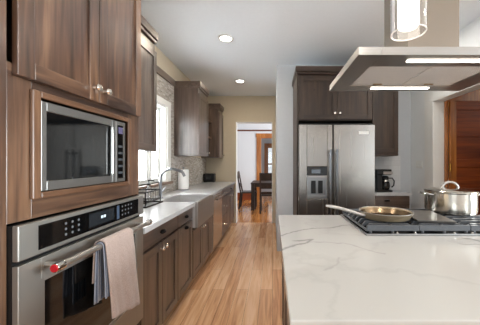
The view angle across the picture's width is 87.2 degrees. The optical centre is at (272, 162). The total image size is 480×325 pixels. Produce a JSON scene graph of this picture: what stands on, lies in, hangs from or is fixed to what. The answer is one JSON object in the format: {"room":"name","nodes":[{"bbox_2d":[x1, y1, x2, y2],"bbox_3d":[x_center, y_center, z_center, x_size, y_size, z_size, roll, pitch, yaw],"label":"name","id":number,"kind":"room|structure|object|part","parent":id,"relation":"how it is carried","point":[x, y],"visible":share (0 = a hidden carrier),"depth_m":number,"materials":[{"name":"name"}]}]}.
{"room":"kitchen","nodes":[
{"label":"kitchen","id":0,"kind":"room"},
{"bbox_2d":[139,46,200,185],"bbox_3d":[-1.525,-0.065,2.200,0.150,2.770,6.800,0,0,0],"label":"wall","id":1,"kind":"structure","parent":0,"point":[163,62],"depth_m":3.42,"materials":[{"name":"beige paint"}]},
{"bbox_2d":[139,15,157,151],"bbox_3d":[-1.238,-0.647,1.940,0.406,1.095,0.750,0,0,0],"label":"upper cabinet","id":2,"kind":"object","parent":1,"relation":"attached to","point":[149,36],"visible":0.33,"depth_m":2.17,"materials":[{"name":"brown wood"}]},
{"bbox_3d":[-1.248,-1.143,1.940,0.386,0.104,0.750,0,0,0],"label":"crown","id":3,"kind":"part","parent":2,"relation":"part of","materials":[{"name":"brown wood"}]},
{"bbox_2d":[139,95,172,188],"bbox_3d":[-1.490,-0.273,2.940,0.180,1.135,1.180,0,0,0],"label":"window","id":4,"kind":"structure","parent":1,"relation":"in","point":[151,164],"depth_m":3.38,"materials":[{"name":"white paint"}]},
{"bbox_3d":[-1.555,-0.245,2.788,0.006,0.910,0.545,0,0,0],"label":"pane","id":5,"kind":"part","parent":4,"relation":"part of","materials":[{"name":"clear glass"}]},
{"bbox_3d":[-1.548,-0.240,2.940,0.055,1.000,0.920,0,0,0],"label":"sash","id":6,"kind":"part","parent":4,"relation":"part of","materials":[{"name":"white paint"}]},
{"bbox_3d":[-1.555,-0.245,3.272,0.006,0.910,0.185,0,0,0],"label":"pane","id":7,"kind":"part","parent":4,"relation":"part of","materials":[{"name":"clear glass"}]},
{"bbox_3d":[-1.490,0.278,2.940,0.180,0.035,1.180,0,0,0],"label":"sill","id":8,"kind":"part","parent":4,"relation":"part of","materials":[{"name":"white paint"}]},
{"bbox_2d":[157,65,174,86],"bbox_3d":[-1.435,-1.155,2.987,0.030,0.090,1.335,0,0,0],"label":"trim","id":9,"kind":"structure","parent":1,"relation":"attached to","point":[160,72],"depth_m":3.32,"materials":[{"name":"brown wood"}]},
{"bbox_2d":[139,74,205,197],"bbox_3d":[-1.446,-0.350,3.510,0.008,1.519,3.880,0,0,0],"label":"tile backsplash","id":10,"kind":"structure","parent":1,"relation":"attached to","point":[196,166],"depth_m":3.64,"materials":[{"name":"tile"}]},
{"bbox_2d":[174,81,209,156],"bbox_3d":[-1.238,-0.647,3.915,0.406,1.095,0.510,0,0,0],"label":"upper cabinet","id":11,"kind":"object","parent":1,"relation":"attached to","point":[190,97],"visible":0.98,"depth_m":3.66,"materials":[{"name":"brown wood"}]},
{"bbox_3d":[-1.248,-1.143,3.915,0.386,0.104,0.510,0,0,0],"label":"crown","id":12,"kind":"part","parent":11,"relation":"part of","materials":[{"name":"brown wood"}]},
{"bbox_3d":[-1.079,-0.559,3.915,0.020,0.911,0.504,0,0,0],"label":"door","id":13,"kind":"part","parent":11,"relation":"part of","materials":[{"name":"brown wood"}]},
{"bbox_2d":[201,103,224,157],"bbox_3d":[-1.238,-0.647,5.247,0.406,1.095,0.395,0,0,0],"label":"upper cabinet","id":14,"kind":"object","parent":1,"relation":"attached to","point":[215,129],"visible":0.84,"depth_m":5.05,"materials":[{"name":"brown wood"}]},
{"bbox_3d":[-1.248,-1.143,5.247,0.386,0.104,0.395,0,0,0],"label":"crown","id":15,"kind":"part","parent":14,"relation":"part of","materials":[{"name":"brown wood"}]},
{"bbox_3d":[-1.079,-0.559,5.247,0.020,0.911,0.389,0,0,0],"label":"door","id":16,"kind":"part","parent":14,"relation":"part of","materials":[{"name":"brown wood"}]},
{"bbox_2d":[162,196,281,324],"bbox_3d":[1.400,1.370,4.400,9.200,0.100,15.200,0,0,0],"label":"floor","id":17,"kind":"structure","parent":0,"point":[239,282],"depth_m":2.80,"materials":[{"name":"brown wood"}]},
{"bbox_2d":[0,0,140,324],"bbox_3d":[-1.110,0.070,1.080,0.660,2.500,0.960,0,0,0],"label":"tall cabinet","id":18,"kind":"object","parent":17,"relation":"on","point":[80,55],"visible":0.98,"depth_m":0.97,"materials":[{"name":"brown wood"}]},
{"bbox_3d":[-0.825,-0.691,0.987,0.020,0.818,0.374,0,0,0],"label":"door","id":19,"kind":"part","parent":18,"relation":"part of","materials":[{"name":"brown wood"}]},
{"bbox_2d":[6,195,152,324],"bbox_3d":[-1.053,0.596,1.169,0.654,0.788,0.765,0,0,0],"label":"wall oven","id":20,"kind":"object","parent":18,"relation":"in","point":[49,258],"visible":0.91,"depth_m":0.97,"materials":[{"name":"silver metal"}]},
{"bbox_3d":[-0.812,0.259,1.170,0.020,0.114,0.764,0,0,0],"label":"control panel","id":21,"kind":"part","parent":20,"relation":"part of","materials":[{"name":"silver metal"}]},
{"bbox_3d":[-0.801,0.258,1.173,0.002,0.084,0.634,0,0,0],"label":"control glass","id":22,"kind":"part","parent":20,"relation":"part of","materials":[{"name":"black glass"}]},
{"bbox_3d":[-0.766,0.360,1.183,0.072,0.025,0.659,0,0,0],"label":"handle","id":23,"kind":"part","parent":20,"relation":"part of","materials":[{"name":"silver metal"}]},
{"bbox_2d":[94,241,109,304],"bbox_3d":[-0.739,0.475,1.106,0.053,0.266,0.076,0,0,0],"label":"hand towel","id":24,"kind":"object","parent":20,"relation":"hanging from","point":[101,284],"visible":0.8,"depth_m":1.09,"materials":[{"name":"grey fabric"}]},
{"bbox_2d":[92,227,139,318],"bbox_3d":[-0.734,0.542,1.201,0.080,0.416,0.261,0,0,0],"label":"hand towel","id":25,"kind":"object","parent":20,"relation":"hanging from","point":[119,246],"visible":0.92,"depth_m":1.18,"materials":[{"name":"beige fabric"}]},
{"bbox_3d":[-0.828,-0.063,1.158,0.012,0.382,0.600,0,0,0],"label":"trim frame","id":26,"kind":"part","parent":18,"relation":"part of","materials":[{"name":"brown wood"}]},
{"bbox_2d":[41,101,124,191],"bbox_3d":[-1.047,-0.049,1.147,0.466,0.344,0.509,0,0,0],"label":"microwave","id":27,"kind":"object","parent":18,"relation":"in","point":[79,149],"visible":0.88,"depth_m":1.06,"materials":[{"name":"silver metal"}]},
{"bbox_3d":[-0.837,-0.059,1.101,0.011,0.255,0.373,0,0,0],"label":"door glass","id":28,"kind":"part","parent":27,"relation":"part of","materials":[{"name":"black glass"}]},
{"bbox_3d":[-0.820,-0.060,1.279,0.012,0.236,0.012,0,0,0],"label":"handle","id":29,"kind":"part","parent":27,"relation":"part of","materials":[{"name":"silver metal"}]},
{"bbox_3d":[-0.834,-0.059,1.361,0.016,0.324,0.082,0,0,0],"label":"control panel","id":30,"kind":"part","parent":27,"relation":"part of","materials":[{"name":"silver metal"}]},
{"bbox_3d":[-0.797,-0.342,1.143,0.034,0.032,0.032,0,0,0],"label":"knob","id":31,"kind":"part","parent":18,"relation":"part of","materials":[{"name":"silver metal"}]},
{"bbox_3d":[-0.797,-0.342,1.210,0.034,0.032,0.032,0,0,0],"label":"knob","id":32,"kind":"part","parent":18,"relation":"part of","materials":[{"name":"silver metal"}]},
{"bbox_3d":[-0.825,-0.691,1.365,0.020,0.818,0.374,0,0,0],"label":"door","id":33,"kind":"part","parent":18,"relation":"part of","materials":[{"name":"brown wood"}]},
{"bbox_2d":[139,216,177,324],"bbox_3d":[-1.115,0.886,1.873,0.650,0.868,0.614,0,0,0],"label":"base cabinet","id":34,"kind":"object","parent":17,"relation":"on","point":[160,244],"visible":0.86,"depth_m":1.84,"materials":[{"name":"brown wood"}]},
{"bbox_3d":[-0.835,0.901,1.720,0.020,0.622,0.300,0,0,0],"label":"door","id":35,"kind":"part","parent":34,"relation":"part of","materials":[{"name":"brown wood"}]},
{"bbox_3d":[-0.835,0.517,1.873,0.020,0.115,0.606,0,0,0],"label":"drawer","id":36,"kind":"part","parent":34,"relation":"part of","materials":[{"name":"brown wood"}]},
{"bbox_3d":[-0.835,0.901,2.026,0.020,0.622,0.300,0,0,0],"label":"door","id":37,"kind":"part","parent":34,"relation":"part of","materials":[{"name":"brown wood"}]},
{"bbox_2d":[140,182,234,233],"bbox_3d":[-1.125,0.430,3.477,0.649,0.040,3.817,0,0,0],"label":"countertop","id":38,"kind":"structure","parent":34,"relation":"on","point":[160,213],"depth_m":2.38,"materials":[{"name":"white stone"}]},
{"bbox_2d":[145,180,153,200],"bbox_3d":[-1.327,0.298,2.695,0.084,0.221,0.066,0,0,31],"label":"soap dispenser","id":39,"kind":"object","parent":38,"relation":"on","point":[148,183],"visible":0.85,"depth_m":2.68,"materials":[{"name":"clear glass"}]},
{"bbox_2d":[139,189,162,207],"bbox_3d":[-1.270,0.339,2.410,0.280,0.140,0.340,0,0,0],"label":"dish rack","id":40,"kind":"object","parent":38,"relation":"on","point":[146,204],"visible":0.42,"depth_m":2.46,"materials":[{"name":"black metal"}]},
{"bbox_2d":[143,201,162,207],"bbox_3d":[-1.270,0.402,2.410,0.280,0.014,0.340,0,0,0],"label":"drip tray","id":41,"kind":"object","parent":40,"relation":"on","point":[152,203],"depth_m":2.41,"materials":[{"name":"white metal"}]},
{"bbox_2d":[158,168,185,197],"bbox_3d":[-1.168,0.234,2.942,0.323,0.350,0.144,0,0,0],"label":"faucet","id":42,"kind":"object","parent":38,"relation":"on","point":[167,169],"visible":0.94,"depth_m":2.89,"materials":[{"name":"silver metal"}]},
{"bbox_3d":[-1.178,0.197,2.900,0.280,0.276,0.036,0,0,0],"label":"spout","id":43,"kind":"part","parent":42,"relation":"part of","materials":[{"name":"silver metal"}]},
{"bbox_2d":[178,167,188,190],"bbox_3d":[-1.325,0.237,3.720,0.156,0.344,0.156,0,0,0],"label":"paper towel roll","id":44,"kind":"object","parent":38,"relation":"on","point":[183,182],"visible":0.91,"depth_m":3.66,"materials":[{"name":"white paper"}]},
{"bbox_2d":[161,194,213,227],"bbox_3d":[-1.002,0.546,2.945,0.461,0.268,0.702,0,0,0],"label":"sink","id":45,"kind":"object","parent":38,"relation":"in","point":[203,209],"visible":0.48,"depth_m":2.97,"materials":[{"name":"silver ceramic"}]},
{"bbox_2d":[203,173,215,181],"bbox_3d":[-1.312,0.319,5.248,0.245,0.181,0.164,0,0,0],"label":"toaster","id":46,"kind":"object","parent":38,"relation":"on","point":[207,177],"visible":0.94,"depth_m":5.17,"materials":[{"name":"black plastic"}]},
{"bbox_2d":[176,208,192,300],"bbox_3d":[-1.119,0.886,2.382,0.641,0.868,0.401,0,0,0],"label":"base cabinet","id":47,"kind":"object","parent":17,"relation":"on","point":[185,224],"visible":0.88,"depth_m":2.37,"materials":[{"name":"brown wood"}]},
{"bbox_3d":[-0.835,0.517,2.382,0.020,0.115,0.393,0,0,0],"label":"drawer","id":48,"kind":"part","parent":47,"relation":"part of","materials":[{"name":"brown wood"}]},
{"bbox_2d":[193,215,212,277],"bbox_3d":[-1.115,0.886,3.018,0.650,0.868,0.867,0,0,0],"label":"base cabinet","id":49,"kind":"object","parent":17,"relation":"on","point":[202,235],"visible":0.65,"depth_m":2.94,"materials":[{"name":"brown wood"}]},
{"bbox_3d":[-0.835,0.961,2.769,0.020,0.502,0.338,0,0,0],"label":"door","id":50,"kind":"part","parent":49,"relation":"part of","materials":[{"name":"brown wood"}]},
{"bbox_3d":[-0.835,0.961,3.114,0.020,0.502,0.343,0,0,0],"label":"door","id":51,"kind":"part","parent":49,"relation":"part of","materials":[{"name":"brown wood"}]},
{"bbox_3d":[-0.835,0.835,3.375,0.020,0.754,0.150,0,0,0],"label":"filler panel","id":52,"kind":"part","parent":49,"relation":"part of","materials":[{"name":"brown wood"}]},
{"bbox_2d":[208,191,224,256],"bbox_3d":[-1.082,0.888,3.757,0.636,0.860,0.598,0,0,0],"label":"dishwasher","id":53,"kind":"object","parent":17,"relation":"on","point":[217,216],"visible":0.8,"depth_m":3.71,"materials":[{"name":"silver"}]},
{"bbox_3d":[-0.831,0.834,3.757,0.028,0.752,0.594,0,0,0],"label":"door","id":54,"kind":"part","parent":53,"relation":"part of","materials":[{"name":"brown wood"}]},
{"bbox_2d":[222,188,226,235],"bbox_3d":[-1.115,0.886,4.291,0.650,0.868,0.458,0,0,0],"label":"base cabinet","id":55,"kind":"object","parent":17,"relation":"on","point":[224,198],"visible":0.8,"depth_m":4.30,"materials":[{"name":"brown wood"}]},
{"bbox_3d":[-0.835,1.056,4.291,0.020,0.312,0.450,0,0,0],"label":"drawer","id":56,"kind":"part","parent":55,"relation":"part of","materials":[{"name":"brown wood"}]},
{"bbox_3d":[-0.835,0.740,4.291,0.020,0.300,0.450,0,0,0],"label":"drawer","id":57,"kind":"part","parent":55,"relation":"part of","materials":[{"name":"brown wood"}]},
{"bbox_2d":[227,184,233,228],"bbox_3d":[-1.115,0.886,4.941,0.650,0.868,0.838,0,0,0],"label":"base cabinet","id":58,"kind":"object","parent":17,"relation":"on","point":[230,190],"visible":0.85,"depth_m":4.91,"materials":[{"name":"brown wood"}]},
{"bbox_3d":[-0.835,0.901,4.732,0.020,0.622,0.412,0,0,0],"label":"door","id":59,"kind":"part","parent":58,"relation":"part of","materials":[{"name":"brown wood"}]},
{"bbox_3d":[-0.835,0.517,4.941,0.020,0.115,0.830,0,0,0],"label":"drawer","id":60,"kind":"part","parent":58,"relation":"part of","materials":[{"name":"brown wood"}]},
{"bbox_3d":[-0.835,0.901,5.150,0.020,0.622,0.412,0,0,0],"label":"door","id":61,"kind":"part","parent":58,"relation":"part of","materials":[{"name":"brown wood"}]},
{"bbox_2d":[237,171,256,208],"bbox_3d":[-0.742,0.790,7.300,0.564,1.060,0.440,0,0,0],"label":"dining chair","id":62,"kind":"object","parent":17,"relation":"on","point":[238,172],"visible":0.91,"depth_m":7.17,"materials":[{"name":"wood"}]},
{"bbox_3d":[-0.954,0.790,7.105,0.141,1.060,0.040,0,0,0],"label":"post","id":63,"kind":"part","parent":62,"relation":"part of","materials":[{"name":"brown wood"}]},
{"bbox_3d":[-0.954,0.790,7.495,0.141,1.060,0.040,0,0,0],"label":"post","id":64,"kind":"part","parent":62,"relation":"part of","materials":[{"name":"brown wood"}]},
{"bbox_3d":[-0.670,0.858,7.300,0.420,0.045,0.440,0,0,0],"label":"seat","id":65,"kind":"part","parent":62,"relation":"part of","materials":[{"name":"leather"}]},
{"bbox_2d":[251,180,271,210],"bbox_3d":[0.150,0.940,7.355,1.500,0.760,0.990,0,0,0],"label":"dining table","id":66,"kind":"object","parent":17,"relation":"on","point":[255,183],"visible":0.46,"depth_m":6.87,"materials":[{"name":"brown wood"}]},
{"bbox_3d":[-0.545,0.958,6.915,0.090,0.724,0.090,0,0,0],"label":"leg","id":67,"kind":"part","parent":66,"relation":"part of","materials":[{"name":"brown wood"}]},
{"bbox_2d":[259,173,271,213],"bbox_3d":[-0.120,0.790,6.658,0.440,1.060,0.564,0,0,0],"label":"dining chair","id":68,"kind":"object","parent":17,"relation":"on","point":[262,176],"visible":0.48,"depth_m":6.44,"materials":[{"name":"wood"}]},
{"bbox_3d":[-0.315,0.790,6.446,0.040,1.060,0.141,0,0,0],"label":"post","id":69,"kind":"part","parent":68,"relation":"part of","materials":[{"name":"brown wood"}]},
{"bbox_2d":[282,262,288,324],"bbox_3d":[0.946,0.886,1.300,1.748,0.868,1.200,0,0,0],"label":"kitchen island","id":70,"kind":"object","parent":17,"relation":"on","point":[285,321],"visible":0.15,"depth_m":1.50,"materials":[{"name":"brown wood"}]},
{"bbox_3d":[0.082,0.835,1.702,0.020,0.754,0.397,0,0,0],"label":"panel","id":71,"kind":"part","parent":70,"relation":"part of","materials":[{"name":"brown wood"}]},
{"bbox_3d":[0.082,0.835,1.300,0.020,0.754,0.394,0,0,0],"label":"panel","id":72,"kind":"part","parent":70,"relation":"part of","materials":[{"name":"brown wood"}]},
{"bbox_2d":[278,215,479,324],"bbox_3d":[0.953,0.430,1.302,1.815,0.040,1.307,0,0,0],"label":"island countertop","id":73,"kind":"structure","parent":70,"relation":"on","point":[335,273],"depth_m":0.91,"materials":[{"name":"stone"}]},
{"bbox_2d":[340,209,479,235],"bbox_3d":[0.971,0.382,1.660,0.898,0.056,0.530,0,0,0],"label":"cooktop","id":74,"kind":"object","parent":73,"relation":"in","point":[465,225],"visible":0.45,"depth_m":1.41,"materials":[{"name":"silver metal"}]},
{"bbox_2d":[326,204,413,222],"bbox_3d":[0.609,0.309,1.600,0.549,0.089,0.327,0,0,0],"label":"skillet","id":75,"kind":"object","parent":74,"relation":"on","point":[376,213],"visible":1,"depth_m":1.56,"materials":[{"name":"brown metal"}]},
{"bbox_3d":[0.456,0.303,1.566,0.243,0.078,0.027,0,0,3],"label":"handle","id":76,"kind":"part","parent":75,"relation":"part of","materials":[{"name":"silver metal"}]},
{"bbox_2d":[411,210,455,223],"bbox_3d":[0.985,0.346,1.620,0.209,0.014,0.339,0,0,10],"label":"griddle plate","id":77,"kind":"object","parent":74,"relation":"on","point":[427,216],"visible":0.76,"depth_m":1.54,"materials":[{"name":"metal"}]},
{"bbox_2d":[419,181,479,215],"bbox_3d":[1.278,0.243,1.800,0.362,0.221,0.326,0,0,39],"label":"stock pot","id":78,"kind":"object","parent":74,"relation":"on","point":[456,201],"visible":1,"depth_m":1.68,"materials":[{"name":"silver metal"}]},
{"bbox_3d":[1.278,0.160,1.800,0.118,0.054,0.017,0,0,11],"label":"lid handle","id":79,"kind":"part","parent":78,"relation":"part of","materials":[{"name":"silver metal"}]},
{"bbox_3d":[1.278,0.192,1.800,0.326,0.024,0.326,0,0,0],"label":"lid","id":80,"kind":"part","parent":78,"relation":"part of","materials":[{"name":"silver metal"}]},
{"bbox_2d":[292,66,373,214],"bbox_3d":[0.780,0.062,3.402,0.984,2.515,0.625,0,0,0],"label":"tall cabinet","id":81,"kind":"object","parent":17,"relation":"on","point":[314,102],"visible":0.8,"depth_m":3.13,"materials":[{"name":"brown wood"}]},
{"bbox_3d":[0.314,0.110,3.417,0.017,2.420,0.595,0,0,0],"label":"panel","id":82,"kind":"part","parent":81,"relation":"part of","materials":[{"name":"grey wood"}]},
{"bbox_3d":[0.566,-0.811,3.135,0.479,0.538,0.020,0,0,0],"label":"door","id":83,"kind":"part","parent":81,"relation":"part of","materials":[{"name":"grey wood"}]},
{"bbox_3d":[0.780,-1.148,3.402,0.984,0.094,0.625,0,0,0],"label":"crown","id":84,"kind":"part","parent":81,"relation":"part of","materials":[{"name":"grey wood"}]},
{"bbox_3d":[1.028,-0.811,3.135,0.438,0.538,0.020,0,0,0],"label":"door","id":85,"kind":"part","parent":81,"relation":"part of","materials":[{"name":"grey wood"}]},
{"bbox_3d":[1.259,0.110,3.417,0.018,2.420,0.595,0,0,0],"label":"panel","id":86,"kind":"part","parent":81,"relation":"part of","materials":[{"name":"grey wood"}]},
{"bbox_2d":[298,124,374,214],"bbox_3d":[0.775,0.410,3.317,0.914,1.780,0.767,0,0,0],"label":"refrigerator","id":87,"kind":"object","parent":17,"relation":"on","point":[336,162],"visible":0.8,"depth_m":3.00,"materials":[{"name":"grey metal"}]},
{"bbox_3d":[0.518,0.388,3.035,0.401,1.685,0.070,0,0,0],"label":"door","id":88,"kind":"part","parent":87,"relation":"part of","materials":[{"name":"silver metal"}]},
{"bbox_3d":[0.535,0.103,3.026,0.239,0.104,0.047,0,0,0],"label":"dispenser panel","id":89,"kind":"part","parent":87,"relation":"part of","materials":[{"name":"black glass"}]},
{"bbox_3d":[0.686,0.357,2.966,0.024,1.025,0.067,0,0,0],"label":"handle","id":90,"kind":"part","parent":87,"relation":"part of","materials":[{"name":"silver metal"}]},
{"bbox_3d":[0.764,0.357,2.966,0.024,1.025,0.067,0,0,0],"label":"handle","id":91,"kind":"part","parent":87,"relation":"part of","materials":[{"name":"silver metal"}]},
{"bbox_3d":[0.983,0.388,3.035,0.498,1.685,0.070,0,0,0],"label":"door","id":92,"kind":"part","parent":87,"relation":"part of","materials":[{"name":"silver metal"}]},
{"bbox_2d":[375,196,409,208],"bbox_3d":[1.569,0.886,3.540,0.598,0.868,0.350,0,0,0],"label":"base cabinet","id":93,"kind":"object","parent":17,"relation":"on","point":[403,202],"visible":0.21,"depth_m":3.40,"materials":[{"name":"brown wood"}]},
{"bbox_3d":[1.569,0.521,3.410,0.591,0.127,0.020,0,0,0],"label":"drawer","id":94,"kind":"part","parent":93,"relation":"part of","materials":[{"name":"brown wood"}]},
{"bbox_2d":[375,190,411,195],"bbox_3d":[1.579,0.430,3.546,0.613,0.040,0.331,0,0,0],"label":"countertop","id":95,"kind":"structure","parent":93,"relation":"on","point":[395,192],"depth_m":3.38,"materials":[{"name":"white stone"}]},
{"bbox_2d":[375,169,394,191],"bbox_3d":[1.585,0.252,3.544,0.271,0.314,0.172,0,0,0],"label":"coffee maker","id":96,"kind":"object","parent":95,"relation":"on","point":[382,184],"visible":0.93,"depth_m":3.47,"materials":[{"name":"black plastic"}]},
{"bbox_3d":[1.488,0.279,3.545,0.075,0.207,0.160,0,0,0],"label":"water tank","id":97,"kind":"part","parent":96,"relation":"part of","materials":[{"name":"black plastic"}]},
{"bbox_3d":[1.718,0.903,3.409,0.294,0.617,0.020,0,0,0],"label":"door","id":98,"kind":"part","parent":93,"relation":"part of","materials":[{"name":"brown wood"}]},
{"bbox_2d":[206,96,275,222],"bbox_3d":[-0.625,-0.065,5.525,1.650,2.770,0.150,0,0,0],"label":"wall","id":99,"kind":"structure","parent":0,"point":[236,108],"depth_m":5.45,"materials":[{"name":"beige paint"}]},
{"bbox_2d":[236,122,271,222],"bbox_3d":[-0.400,0.217,5.525,0.800,2.204,0.158,0,0,0],"label":"trim","id":100,"kind":"structure","parent":99,"relation":"attached to","point":[236,122],"depth_m":5.47,"materials":[{"name":"white paint"}]},
{"bbox_2d":[237,124,271,192],"bbox_3d":[0.400,-0.065,8.875,7.200,2.770,0.150,0,0,0],"label":"wall","id":101,"kind":"structure","parent":0,"point":[246,140],"depth_m":8.80,"materials":[{"name":"paint"}]},
{"bbox_2d":[237,193,250,199],"bbox_3d":[-1.805,1.190,8.787,2.490,0.260,0.025,0,0,0],"label":"baseboard","id":102,"kind":"structure","parent":101,"relation":"attached to","point":[245,196],"depth_m":8.77,"materials":[{"name":"orange wood"}]},
{"bbox_2d":[237,130,271,130],"bbox_3d":[0.475,-1.125,8.785,7.050,0.050,0.030,0,0,0],"label":"trim","id":103,"kind":"structure","parent":101,"relation":"attached to","point":[237,130],"depth_m":8.77,"materials":[{"name":"brown wood"}]},
{"bbox_2d":[256,133,271,199],"bbox_3d":[0.140,0.150,8.870,1.440,2.340,0.200,0,0,0],"label":"door frame","id":104,"kind":"structure","parent":101,"relation":"in","point":[259,136],"depth_m":8.77,"materials":[{"name":"orange wood"}]},
{"bbox_2d":[261,139,271,191],"bbox_3d":[0.400,-0.065,11.075,7.200,2.770,0.150,0,0,0],"label":"wall","id":105,"kind":"structure","parent":0,"point":[263,141],"depth_m":11.00,"materials":[{"name":"paint"}]},
{"bbox_2d":[264,143,271,172],"bbox_3d":[0.130,0.040,11.000,1.060,1.760,0.120,0,0,0],"label":"window","id":106,"kind":"structure","parent":105,"relation":"in","point":[267,146],"depth_m":11.02,"materials":[{"name":"orange wood"}]},
{"bbox_3d":[0.130,0.060,11.040,0.740,1.520,0.040,0,0,0],"label":"sash","id":107,"kind":"part","parent":106,"relation":"part of","materials":[{"name":"white wood"}]},
{"bbox_3d":[0.130,0.060,11.039,0.640,1.400,0.008,0,0,0],"label":"pane","id":108,"kind":"part","parent":106,"relation":"part of","materials":[{"name":"clear glass"}]},
{"bbox_2d":[141,0,479,95],"bbox_3d":[2.200,-1.500,1.200,7.600,0.100,8.800,0,0,0],"label":"ceiling","id":109,"kind":"structure","parent":0,"point":[266,34],"depth_m":2.81,"materials":[{"name":"paint"}]},
{"bbox_2d":[218,35,232,41],"bbox_3d":[-0.545,-1.445,2.920,0.176,0.008,0.176,0,0,0],"label":"recessed light","id":110,"kind":"object","parent":109,"relation":"in","point":[224,38],"visible":1,"depth_m":2.92,"materials":[{"name":"white paint"}]},
{"bbox_2d":[330,0,479,90],"bbox_3d":[0.926,-0.994,1.581,0.987,0.909,0.638,0,0,0],"label":"range hood","id":111,"kind":"object","parent":109,"relation":"attached to","point":[434,60],"visible":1,"depth_m":1.43,"materials":[{"name":"silver metal"}]},
{"bbox_2d":[390,0,426,41],"bbox_3d":[0.505,-0.964,0.930,0.122,0.970,0.122,0,0,0],"label":"pendant lamp","id":112,"kind":"object","parent":109,"relation":"hanging from","point":[408,18],"visible":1,"depth_m":0.90,"materials":[{"name":"clear glass"}]},
{"bbox_2d":[399,25,417,31],"bbox_3d":[0.505,-0.620,0.930,0.072,0.240,0.072,0,0,0],"label":"diffuser","id":113,"kind":"object","parent":112,"relation":"attached to","point":[410,28],"depth_m":0.94,"materials":[{"name":"white glass"}]},
{"bbox_2d":[276,65,448,250],"bbox_3d":[2.133,-0.065,4.585,4.134,2.770,1.730,0,0,0],"label":"wall","id":114,"kind":"structure","parent":0,"point":[285,73],"depth_m":3.72,"materials":[{"name":"grey paint"}]},
{"bbox_2d":[374,91,397,155],"bbox_3d":[1.498,-0.642,3.530,0.455,1.105,0.370,0,0,0],"label":"upper cabinet","id":115,"kind":"object","parent":114,"relation":"attached to","point":[385,102],"visible":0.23,"depth_m":3.39,"materials":[{"name":"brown wood"}]},
{"bbox_3d":[1.490,-0.110,3.391,0.427,0.036,0.018,0,0,0],"label":"light rail","id":116,"kind":"part","parent":115,"relation":"part of","materials":[{"name":"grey wood"}]},
{"bbox_2d":[375,156,399,189],"bbox_3d":[1.588,0.154,3.716,0.624,0.509,0.008,0,0,0],"label":"tile backsplash","id":117,"kind":"structure","parent":114,"relation":"attached to","point":[381,162],"depth_m":3.71,"materials":[{"name":"grey tile"}]},
{"bbox_2d":[411,17,479,208],"bbox_3d":[2.120,-0.065,2.835,0.120,2.770,1.770,0,0,0],"label":"wall","id":118,"kind":"structure","parent":0,"point":[469,36],"depth_m":3.48,"materials":[{"name":"white paint"}]},
{"bbox_2d":[425,83,479,187],"bbox_3d":[2.110,0.198,2.717,0.140,2.245,1.275,0,0,0],"label":"trim","id":119,"kind":"structure","parent":118,"relation":"attached to","point":[434,100],"depth_m":3.17,"materials":[{"name":"white paint"}]},
{"bbox_2d":[444,89,479,186],"bbox_3d":[2.691,0.070,3.138,1.019,2.500,0.075,0,0,0],"label":"trim","id":120,"kind":"structure","parent":118,"relation":"attached to","point":[474,95],"depth_m":3.12,"materials":[{"name":"orange wood"}]},
{"bbox_2d":[449,101,479,214],"bbox_3d":[2.583,0.275,3.100,0.794,2.070,0.049,0,0,0],"label":"door","id":121,"kind":"structure","parent":118,"relation":"in","point":[464,116],"depth_m":3.10,"materials":[{"name":"orange wood"}]}
]}

